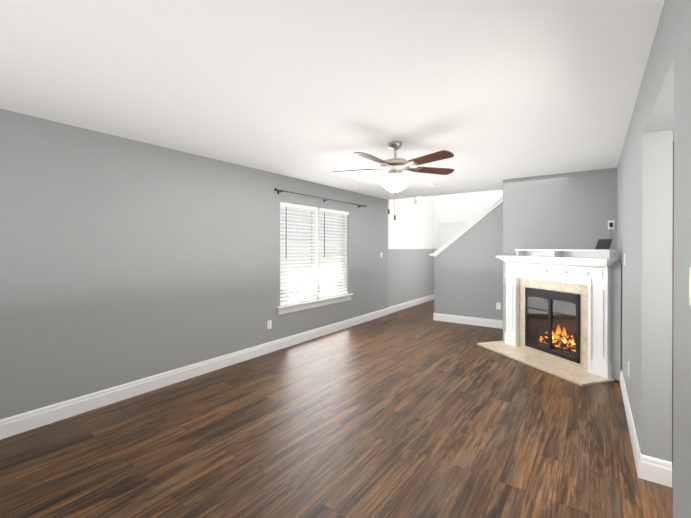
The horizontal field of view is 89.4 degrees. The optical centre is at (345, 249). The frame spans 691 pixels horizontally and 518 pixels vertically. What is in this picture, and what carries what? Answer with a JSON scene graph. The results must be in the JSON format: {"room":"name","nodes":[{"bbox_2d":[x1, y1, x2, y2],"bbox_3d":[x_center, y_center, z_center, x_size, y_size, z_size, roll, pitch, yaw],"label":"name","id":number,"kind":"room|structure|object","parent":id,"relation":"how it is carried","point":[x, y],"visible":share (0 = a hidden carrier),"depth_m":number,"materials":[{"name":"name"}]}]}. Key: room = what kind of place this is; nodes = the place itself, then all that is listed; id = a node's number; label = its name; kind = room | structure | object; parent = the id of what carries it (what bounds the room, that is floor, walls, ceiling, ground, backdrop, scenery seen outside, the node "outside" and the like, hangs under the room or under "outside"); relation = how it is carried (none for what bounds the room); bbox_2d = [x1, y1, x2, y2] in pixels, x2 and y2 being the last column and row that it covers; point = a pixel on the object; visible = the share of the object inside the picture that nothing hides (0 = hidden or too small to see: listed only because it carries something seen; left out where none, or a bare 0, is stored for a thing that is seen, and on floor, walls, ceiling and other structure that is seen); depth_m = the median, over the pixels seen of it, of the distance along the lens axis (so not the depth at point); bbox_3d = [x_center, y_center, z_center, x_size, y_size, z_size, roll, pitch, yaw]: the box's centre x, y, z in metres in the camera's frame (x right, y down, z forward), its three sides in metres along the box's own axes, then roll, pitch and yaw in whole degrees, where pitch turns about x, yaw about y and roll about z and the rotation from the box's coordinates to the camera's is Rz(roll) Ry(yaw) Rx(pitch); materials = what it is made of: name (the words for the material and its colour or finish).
{"room":"living room","nodes":[
{"label":"living room","id":0,"kind":"room"},
{"bbox_2d":[0,109,433,419],"bbox_3d":[-0.812,-1.202,5.205,0.180,5.200,11.400,0,0,35],"label":"wall","id":1,"kind":"structure","parent":0,"point":[124,260],"depth_m":3.42,"materials":[{"name":"grey paint"}]},
{"bbox_2d":[267,320,271,328],"bbox_3d":[-1.030,1.020,4.741,0.008,0.115,0.072,0,0,35],"label":"electrical outlet","id":2,"kind":"object","parent":1,"relation":"attached to","point":[269,324],"visible":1,"depth_m":4.74,"materials":[{"name":"white plastic"}]},
{"bbox_2d":[276,206,353,314],"bbox_3d":[-0.456,0.119,5.618,0.175,1.587,1.840,0,0,35],"label":"window unit","id":3,"kind":"structure","parent":1,"relation":"in","point":[317,254],"depth_m":5.61,"materials":[{"name":"white plastic"}]},
{"bbox_2d":[280,202,317,305],"bbox_3d":[-0.694,0.063,5.253,0.061,1.462,0.806,0,0,35],"label":"window blinds","id":4,"kind":"object","parent":3,"relation":"attached to","point":[300,209],"visible":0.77,"depth_m":5.23,"materials":[{"name":"white plastic"}]},
{"bbox_2d":[318,208,348,298],"bbox_3d":[-0.189,0.061,5.962,0.061,1.462,0.806,0,0,35],"label":"window blinds","id":5,"kind":"object","parent":3,"relation":"attached to","point":[331,212],"visible":0.98,"depth_m":5.94,"materials":[{"name":"white plastic"}]},
{"bbox_2d":[274,188,365,207],"bbox_3d":[-0.311,-0.800,5.672,0.093,0.064,2.302,0,0,35],"label":"curtain rod","id":6,"kind":"object","parent":1,"relation":"attached to","point":[277,190],"visible":1,"depth_m":5.42,"materials":[{"name":"brown metal"}]},
{"bbox_2d":[414,197,421,203],"bbox_3d":[1.810,-1.252,8.604,0.209,0.220,0.190,0,0,35],"label":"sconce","id":7,"kind":"object","parent":1,"relation":"attached to","point":[416,199],"visible":0.75,"depth_m":8.62,"materials":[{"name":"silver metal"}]},
{"bbox_2d":[0,0,664,199],"bbox_3d":[0.039,-1.195,2.942,3.830,0.300,8.400,0,0,35],"label":"ceiling","id":8,"kind":"structure","parent":0,"point":[490,95],"depth_m":2.14,"materials":[{"name":"white paint"}]},
{"bbox_2d":[332,141,453,174],"bbox_3d":[0.458,-0.883,3.402,1.275,0.324,1.222,0,0,35],"label":"fan","id":9,"kind":"object","parent":8,"relation":"hanging from","point":[397,165],"visible":0.94,"depth_m":3.32,"materials":[{"name":"brown wood"}]},
{"bbox_2d":[379,170,410,219],"bbox_3d":[0.484,-0.522,3.440,0.316,0.492,0.333,0,0,35],"label":"ceiling fan light","id":10,"kind":"object","parent":9,"relation":"attached to","point":[394,183],"visible":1,"depth_m":3.34,"materials":[{"name":"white glass"}]},
{"bbox_2d":[0,300,672,517],"bbox_3d":[2.101,1.454,3.140,7.270,0.100,11.400,0,0,35],"label":"floor","id":11,"kind":"structure","parent":0,"point":[416,411],"depth_m":2.53,"materials":[{"name":"brown wood"}]},
{"bbox_2d":[477,256,620,385],"bbox_3d":[2.420,0.748,4.408,1.631,1.305,1.348,0,0,35],"label":"fireplace","id":12,"kind":"object","parent":11,"relation":"on","point":[562,317],"visible":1,"depth_m":4.25,"materials":[{"name":"wood"}]},
{"bbox_2d":[515,249,619,258],"bbox_3d":[2.626,0.048,4.275,0.158,0.094,1.285,0,0,-18],"label":"cubby shelf","id":13,"kind":"object","parent":12,"relation":"on","point":[611,254],"visible":1,"depth_m":4.21,"materials":[{"name":"white wood"}]},
{"bbox_2d":[595,239,611,249],"bbox_3d":[2.810,-0.055,3.807,0.056,0.115,0.170,0,0,-6],"label":"tablet","id":14,"kind":"object","parent":13,"relation":"on","point":[603,244],"visible":0.94,"depth_m":3.80,"materials":[{"name":"black plastic"}]},
{"bbox_2d":[434,190,502,251],"bbox_3d":[5.350,-1.209,7.724,7.300,5.200,0.150,0,0,35],"label":"wall","id":15,"kind":"structure","parent":0,"point":[462,207],"depth_m":9.27,"materials":[{"name":"white paint"}]},
{"bbox_2d":[440,224,465,246],"bbox_3d":[2.852,0.357,9.341,0.700,2.042,0.112,0,0,35],"label":"door","id":16,"kind":"structure","parent":15,"relation":"in","point":[447,232],"depth_m":9.42,"materials":[{"name":"white"}]},
{"bbox_2d":[438,221,468,247],"bbox_3d":[2.880,0.325,9.381,0.840,2.123,0.019,0,0,35],"label":"door frame","id":17,"kind":"structure","parent":15,"relation":"attached to","point":[447,223],"depth_m":9.50,"materials":[{"name":"white wood"}]},
{"bbox_2d":[434,202,502,319],"bbox_3d":[2.374,0.171,6.513,1.440,2.448,0.120,0,0,35],"label":"wall","id":18,"kind":"structure","parent":0,"point":[468,273],"depth_m":6.44,"materials":[{"name":"grey paint"}]},
{"bbox_2d":[430,196,502,256],"bbox_3d":[2.346,-0.459,6.532,1.550,1.222,0.190,0,0,35],"label":"trim","id":19,"kind":"structure","parent":18,"relation":"on","point":[483,214],"depth_m":6.47,"materials":[{"name":"white wood"}]},
{"bbox_2d":[496,303,500,309],"bbox_3d":[2.712,1.005,6.196,0.072,0.115,0.008,0,0,35],"label":"outlet","id":20,"kind":"object","parent":18,"relation":"attached to","point":[498,305],"visible":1,"depth_m":6.19,"materials":[{"name":"white plastic"}]},
{"bbox_2d":[503,168,616,266],"bbox_3d":[3.297,0.023,5.274,1.500,2.750,1.070,0,0,35],"label":"wall","id":21,"kind":"structure","parent":0,"point":[574,211],"depth_m":4.84,"materials":[{"name":"grey paint"}]},
{"bbox_2d":[608,220,614,228],"bbox_3d":[3.423,-0.317,4.501,0.070,0.115,0.039,0,0,35],"label":"electrical outlet","id":22,"kind":"object","parent":21,"relation":"attached to","point":[611,224],"visible":0.96,"depth_m":4.50,"materials":[{"name":"white plastic"}]},
{"bbox_2d":[617,0,690,517],"bbox_3d":[1.381,0.035,1.408,0.140,2.750,7.450,0,0,35],"label":"wall","id":23,"kind":"structure","parent":0,"point":[662,109],"depth_m":2.09,"materials":[{"name":"grey paint"}]},
{"bbox_2d":[0,294,671,486],"bbox_3d":[0.867,1.331,4.018,4.000,0.142,11.100,0,0,35],"label":"baseboard","id":24,"kind":"structure","parent":23,"relation":"attached to","point":[652,469],"depth_m":3.34,"materials":[{"name":"white wood"}]},
{"bbox_2d":[689,267,690,305],"bbox_3d":[0.998,0.111,1.000,0.009,0.115,0.117,0,0,35],"label":"light switch","id":25,"kind":"object","parent":23,"relation":"attached to","point":[690,286],"visible":0.96,"depth_m":1.03,"materials":[{"name":"white plastic"}]},
{"label":"outside","id":26,"kind":"structure","parent":0,"visible":0},
{"bbox_2d":[280,282,341,297],"bbox_3d":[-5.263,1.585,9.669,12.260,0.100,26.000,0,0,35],"label":"grass","id":27,"kind":"structure","parent":26,"point":[308,290],"depth_m":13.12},
{"bbox_2d":[280,239,341,289],"bbox_3d":[-4.970,0.586,9.457,0.180,1.900,26.000,0,0,35],"label":"fence","id":28,"kind":"object","parent":27,"relation":"on","point":[309,263],"depth_m":14.20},
{"bbox_2d":[280,208,341,242],"bbox_3d":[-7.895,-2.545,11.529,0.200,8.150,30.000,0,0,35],"label":"house","id":29,"kind":"structure","parent":27,"relation":"on","point":[319,223],"depth_m":19.35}
]}

